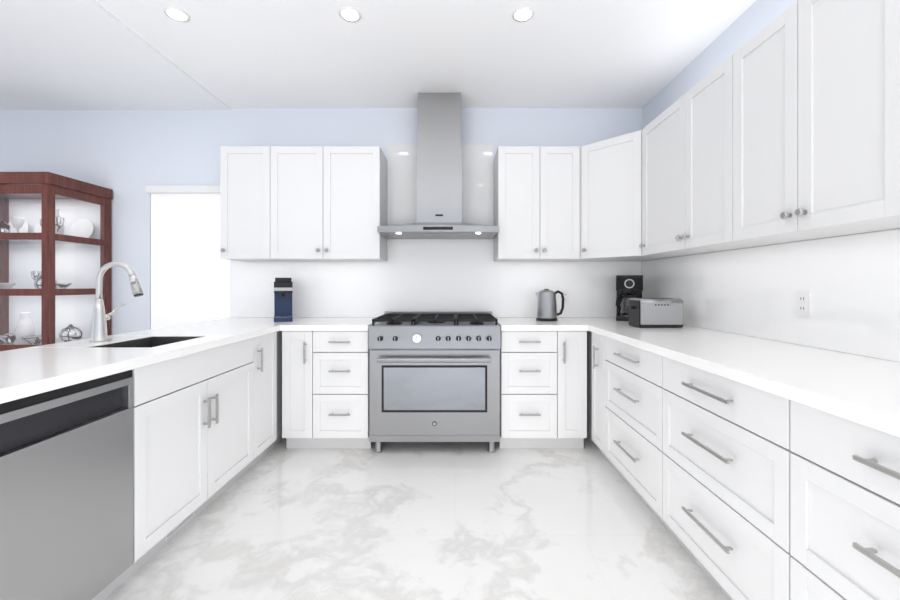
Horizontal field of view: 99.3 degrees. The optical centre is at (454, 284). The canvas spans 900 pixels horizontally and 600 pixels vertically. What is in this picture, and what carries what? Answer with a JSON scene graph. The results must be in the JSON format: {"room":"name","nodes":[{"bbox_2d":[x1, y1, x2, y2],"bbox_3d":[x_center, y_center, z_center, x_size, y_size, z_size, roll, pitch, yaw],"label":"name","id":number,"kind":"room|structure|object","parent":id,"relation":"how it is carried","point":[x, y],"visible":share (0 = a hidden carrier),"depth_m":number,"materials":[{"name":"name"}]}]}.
{"room":"kitchen","nodes":[
{"label":"kitchen","id":0,"kind":"room"},
{"bbox_2d":[0,108,642,334],"bbox_3d":[-1.490,-0.235,3.370,6.420,2.830,0.140,0,0,0],"label":"wall","id":1,"kind":"structure","parent":0,"point":[126,156],"depth_m":3.30,"materials":[{"name":"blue paint"}]},
{"bbox_2d":[220,146,386,260],"bbox_3d":[-1.210,-0.643,3.124,1.249,0.877,0.348,0,0,0],"label":"upper cabinet","id":2,"kind":"object","parent":1,"relation":"attached to","point":[303,203],"visible":1,"depth_m":2.99,"materials":[{"name":"white paint"}]},
{"bbox_2d":[231,144,638,316],"bbox_3d":[-0.155,-0.466,3.293,3.549,1.489,0.012,0,0,0],"label":"backsplash","id":3,"kind":"structure","parent":1,"relation":"attached to","point":[416,274],"depth_m":3.29,"materials":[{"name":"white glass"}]},
{"bbox_2d":[561,290,568,303],"bbox_3d":[0.945,0.105,3.284,0.072,0.116,0.008,0,0,0],"label":"outlet","id":4,"kind":"object","parent":3,"relation":"attached to","point":[566,295],"visible":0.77,"depth_m":3.28,"materials":[{"name":"white plastic"}]},
{"bbox_2d":[377,93,498,238],"bbox_3d":[-0.125,-0.959,3.050,0.910,1.139,0.474,0,0,0],"label":"range hood","id":5,"kind":"object","parent":1,"relation":"attached to","point":[439,185],"visible":1,"depth_m":3.03,"materials":[{"name":"silver metal"}]},
{"bbox_2d":[494,146,579,260],"bbox_3d":[0.655,-0.643,3.124,0.640,0.877,0.348,0,0,0],"label":"upper cabinet","id":6,"kind":"object","parent":1,"relation":"attached to","point":[536,203],"visible":1,"depth_m":2.99,"materials":[{"name":"white paint"}]},
{"bbox_2d":[571,130,686,260],"bbox_3d":[1.298,-0.643,2.978,0.641,0.877,0.641,0,0,0],"label":"upper cabinet","id":7,"kind":"object","parent":1,"relation":"attached to","point":[610,199],"visible":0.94,"depth_m":2.82,"materials":[{"name":"white paint"}]},
{"bbox_2d":[0,0,755,109],"bbox_3d":[-1.490,-1.581,0.370,6.420,0.138,6.140,0,0,0],"label":"ceiling","id":8,"kind":"structure","parent":0,"point":[122,55],"depth_m":2.50,"materials":[{"name":"white paint"}]},
{"bbox_2d":[163,6,189,21],"bbox_3d":[-1.570,-1.521,2.157,0.124,0.016,0.124,0,0,0],"label":"recessed light","id":9,"kind":"object","parent":8,"relation":"in","point":[176,14],"visible":1,"depth_m":2.14,"materials":[{"name":"white plastic"}]},
{"bbox_2d":[339,6,360,21],"bbox_3d":[-0.593,-1.521,2.157,0.124,0.016,0.124,0,0,0],"label":"recessed light","id":10,"kind":"object","parent":8,"relation":"in","point":[349,14],"visible":1,"depth_m":2.14,"materials":[{"name":"white plastic"}]},
{"bbox_2d":[512,6,533,21],"bbox_3d":[0.384,-1.521,2.157,0.124,0.016,0.124,0,0,0],"label":"recessed light","id":11,"kind":"object","parent":8,"relation":"in","point":[523,14],"visible":1,"depth_m":2.14,"materials":[{"name":"white plastic"}]},
{"bbox_2d":[104,437,727,599],"bbox_3d":[-1.490,1.230,0.350,6.420,0.100,6.100,0,0,0],"label":"floor","id":12,"kind":"structure","parent":0,"point":[429,521],"depth_m":1.80,"materials":[{"name":"stone"}]},
{"bbox_2d":[0,172,112,350],"bbox_3d":[-3.413,0.180,3.020,0.939,2.000,0.530,0,0,0],"label":"china cabinet","id":13,"kind":"object","parent":12,"relation":"on","point":[55,243],"visible":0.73,"depth_m":3.21,"materials":[{"name":"brown wood"}]},
{"bbox_2d":[92,364,151,599],"bbox_3d":[-1.570,0.751,1.173,0.660,0.858,0.723,0,0,0],"label":"base cabinet","id":14,"kind":"object","parent":12,"relation":"on","point":[142,376],"depth_m":1.52,"materials":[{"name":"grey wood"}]},
{"bbox_2d":[0,370,132,599],"bbox_3d":[-1.540,0.701,1.173,0.600,0.754,0.601,0,0,0],"label":"dishwasher","id":15,"kind":"object","parent":14,"relation":"in","point":[66,493],"visible":0.94,"depth_m":1.23,"materials":[{"name":"grey metal"}]},
{"bbox_2d":[152,336,259,555],"bbox_3d":[-1.570,0.751,1.942,0.660,0.858,0.929,0,0,0],"label":"base cabinet","id":16,"kind":"object","parent":12,"relation":"on","point":[207,428],"depth_m":1.86,"materials":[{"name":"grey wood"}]},
{"bbox_2d":[0,317,295,403],"bbox_3d":[-1.569,0.300,1.780,0.703,0.040,3.039,0,0,0],"label":"countertop","id":17,"kind":"structure","parent":16,"relation":"on","point":[29,371],"depth_m":1.56,"materials":[{"name":"white stone"}]},
{"bbox_2d":[90,261,143,341],"bbox_3d":[-1.684,0.081,1.961,0.251,0.397,0.181,0,0,0],"label":"faucet","id":18,"kind":"object","parent":17,"relation":"on","point":[100,317],"visible":1,"depth_m":1.89,"materials":[{"name":"silver metal"}]},
{"bbox_2d":[95,337,199,346],"bbox_3d":[-1.515,0.447,1.910,0.298,0.326,0.388,0,0,0],"label":"sink","id":19,"kind":"object","parent":17,"relation":"in","point":[151,341],"visible":0.04,"depth_m":2.08,"materials":[{"name":"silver metal"}]},
{"bbox_2d":[274,278,292,321],"bbox_3d":[-1.366,0.110,3.041,0.130,0.340,0.360,0,0,-24],"label":"brewer","id":20,"kind":"object","parent":17,"relation":"on","point":[283,289],"visible":1,"depth_m":2.96,"materials":[{"name":"blue plastic"}]},
{"bbox_2d":[260,331,279,458],"bbox_3d":[-1.570,0.751,2.478,0.660,0.858,0.357,0,0,0],"label":"base cabinet","id":21,"kind":"object","parent":12,"relation":"on","point":[269,343],"depth_m":2.58,"materials":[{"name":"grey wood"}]},
{"bbox_2d":[280,331,283,441],"bbox_3d":[-1.570,0.751,2.952,0.660,0.858,0.689,0,0,0],"label":"base cabinet","id":22,"kind":"object","parent":12,"relation":"on","point":[281,438],"depth_m":2.77,"materials":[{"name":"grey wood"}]},
{"bbox_2d":[282,331,369,448],"bbox_3d":[-0.912,0.751,2.988,0.609,0.858,0.616,0,0,0],"label":"base cabinet","id":23,"kind":"object","parent":12,"relation":"on","point":[326,389],"depth_m":2.68,"materials":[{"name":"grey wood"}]},
{"bbox_2d":[276,317,375,330],"bbox_3d":[-0.902,0.300,2.965,0.595,0.040,0.669,0,0,0],"label":"countertop","id":24,"kind":"structure","parent":23,"relation":"on","point":[301,323],"depth_m":2.71,"materials":[{"name":"white stone"}]},
{"bbox_2d":[368,311,499,452],"bbox_3d":[-0.142,0.703,2.921,0.911,0.955,0.717,0,0,0],"label":"range","id":25,"kind":"object","parent":12,"relation":"on","point":[434,376],"visible":1,"depth_m":2.64,"materials":[{"name":"silver metal"}]},
{"bbox_2d":[370,330,505,448],"bbox_3d":[-0.142,0.751,2.988,0.965,0.858,0.616,0,0,0],"label":"base cabinet","id":26,"kind":"object","parent":12,"relation":"on","point":[502,444],"depth_m":2.68,"materials":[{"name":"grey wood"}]},
{"bbox_2d":[506,331,586,448],"bbox_3d":[0.625,0.751,2.988,0.606,0.858,0.616,0,0,0],"label":"base cabinet","id":27,"kind":"object","parent":12,"relation":"on","point":[546,371],"depth_m":2.68,"materials":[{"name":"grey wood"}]},
{"bbox_2d":[495,317,587,330],"bbox_3d":[0.611,0.300,2.979,0.579,0.040,0.639,0,0,0],"label":"countertop","id":28,"kind":"structure","parent":27,"relation":"on","point":[505,323],"depth_m":2.71,"materials":[{"name":"white stone"}]},
{"bbox_2d":[536,289,564,320],"bbox_3d":[0.752,0.155,3.020,0.227,0.249,0.164,0,0,0],"label":"kettle","id":29,"kind":"object","parent":28,"relation":"on","point":[546,305],"visible":1,"depth_m":2.96,"materials":[{"name":"silver metal"}]},
{"bbox_2d":[587,331,598,449],"bbox_3d":[1.283,0.751,2.537,0.666,0.858,0.239,0,0,0],"label":"base cabinet","id":30,"kind":"object","parent":12,"relation":"on","point":[592,338],"depth_m":2.64,"materials":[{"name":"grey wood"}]},
{"bbox_2d":[599,335,658,518],"bbox_3d":[1.283,0.751,2.111,0.666,0.858,0.718,0,0,0],"label":"base cabinet","id":31,"kind":"object","parent":12,"relation":"on","point":[628,374],"depth_m":2.06,"materials":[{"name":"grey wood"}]},
{"bbox_2d":[659,355,778,599],"bbox_3d":[1.283,0.751,1.419,0.666,0.858,0.666,0,0,0],"label":"base cabinet","id":32,"kind":"object","parent":12,"relation":"on","point":[744,491],"depth_m":1.36,"materials":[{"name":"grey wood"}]},
{"bbox_2d":[576,317,899,436],"bbox_3d":[1.273,0.300,1.840,0.692,0.040,2.919,0,0,0],"label":"countertop","id":33,"kind":"structure","parent":32,"relation":"on","point":[863,390],"depth_m":1.33,"materials":[{"name":"white stone"}]},
{"bbox_2d":[616,275,642,320],"bbox_3d":[1.389,0.102,3.052,0.195,0.355,0.241,0,0,24],"label":"coffee maker","id":34,"kind":"object","parent":33,"relation":"on","point":[628,287],"visible":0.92,"depth_m":2.98,"materials":[{"name":"black plastic"}]},
{"bbox_2d":[629,298,682,327],"bbox_3d":[1.331,0.184,2.561,0.311,0.191,0.168,0,0,0],"label":"toaster","id":35,"kind":"object","parent":33,"relation":"on","point":[655,312],"visible":1,"depth_m":2.48,"materials":[{"name":"silver metal"}]},
{"bbox_2d":[779,396,899,599],"bbox_3d":[1.283,0.751,0.743,0.666,0.858,0.686,0,0,0],"label":"base cabinet","id":36,"kind":"object","parent":12,"relation":"on","point":[839,478],"depth_m":0.96,"materials":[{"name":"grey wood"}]},
{"bbox_2d":[643,0,894,260],"bbox_3d":[1.680,-0.235,0.370,0.120,2.830,6.140,0,0,0],"label":"wall","id":37,"kind":"structure","parent":0,"point":[751,21],"depth_m":2.35,"materials":[{"name":"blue paint"}]},
{"bbox_2d":[639,102,710,254],"bbox_3d":[1.459,-0.643,2.379,0.318,0.877,0.552,0,0,0],"label":"upper cabinet","id":38,"kind":"object","parent":37,"relation":"attached to","point":[658,137],"depth_m":2.44,"materials":[{"name":"white paint"}]},
{"bbox_2d":[675,66,742,251],"bbox_3d":[1.459,-0.643,1.975,0.318,0.877,0.484,0,0,0],"label":"upper cabinet","id":39,"kind":"object","parent":37,"relation":"attached to","point":[697,111],"depth_m":2.06,"materials":[{"name":"white paint"}]},
{"bbox_2d":[639,229,899,361],"bbox_3d":[1.611,0.038,1.839,0.015,0.482,2.880,0,0,0],"label":"backsplash","id":40,"kind":"structure","parent":37,"relation":"attached to","point":[851,283],"depth_m":1.78,"materials":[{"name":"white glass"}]},
{"bbox_2d":[796,291,810,316],"bbox_3d":[1.603,0.085,1.760,0.008,0.116,0.072,0,0,0],"label":"outlet","id":41,"kind":"object","parent":40,"relation":"attached to","point":[803,303],"visible":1,"depth_m":1.75,"materials":[{"name":"white plastic"}]},
{"bbox_2d":[719,0,899,247],"bbox_3d":[1.459,-0.643,1.445,0.318,0.877,0.804,0,0,0],"label":"upper cabinet","id":42,"kind":"object","parent":37,"relation":"attached to","point":[783,127],"depth_m":1.44,"materials":[{"name":"white paint"}]},
{"bbox_2d":[875,0,899,223],"bbox_3d":[1.459,-0.643,0.778,0.318,0.877,0.758,0,0,0],"label":"upper cabinet","id":43,"kind":"object","parent":37,"relation":"attached to","point":[887,12],"depth_m":1.15,"materials":[{"name":"white paint"}]},
{"bbox_3d":[-2.290,-0.110,3.370,0.698,1.478,0.060,0,0,0],"label":"window","id":44,"kind":"structure","parent":0,"visible":0},
{"bbox_2d":[146,185,229,328],"bbox_3d":[-2.290,-0.111,3.292,0.694,1.474,0.075,0,0,0],"label":"window blind","id":45,"kind":"object","parent":44,"relation":"attached to","point":[190,276],"visible":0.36,"depth_m":3.31,"materials":[{"name":"white fabric"}]}
]}

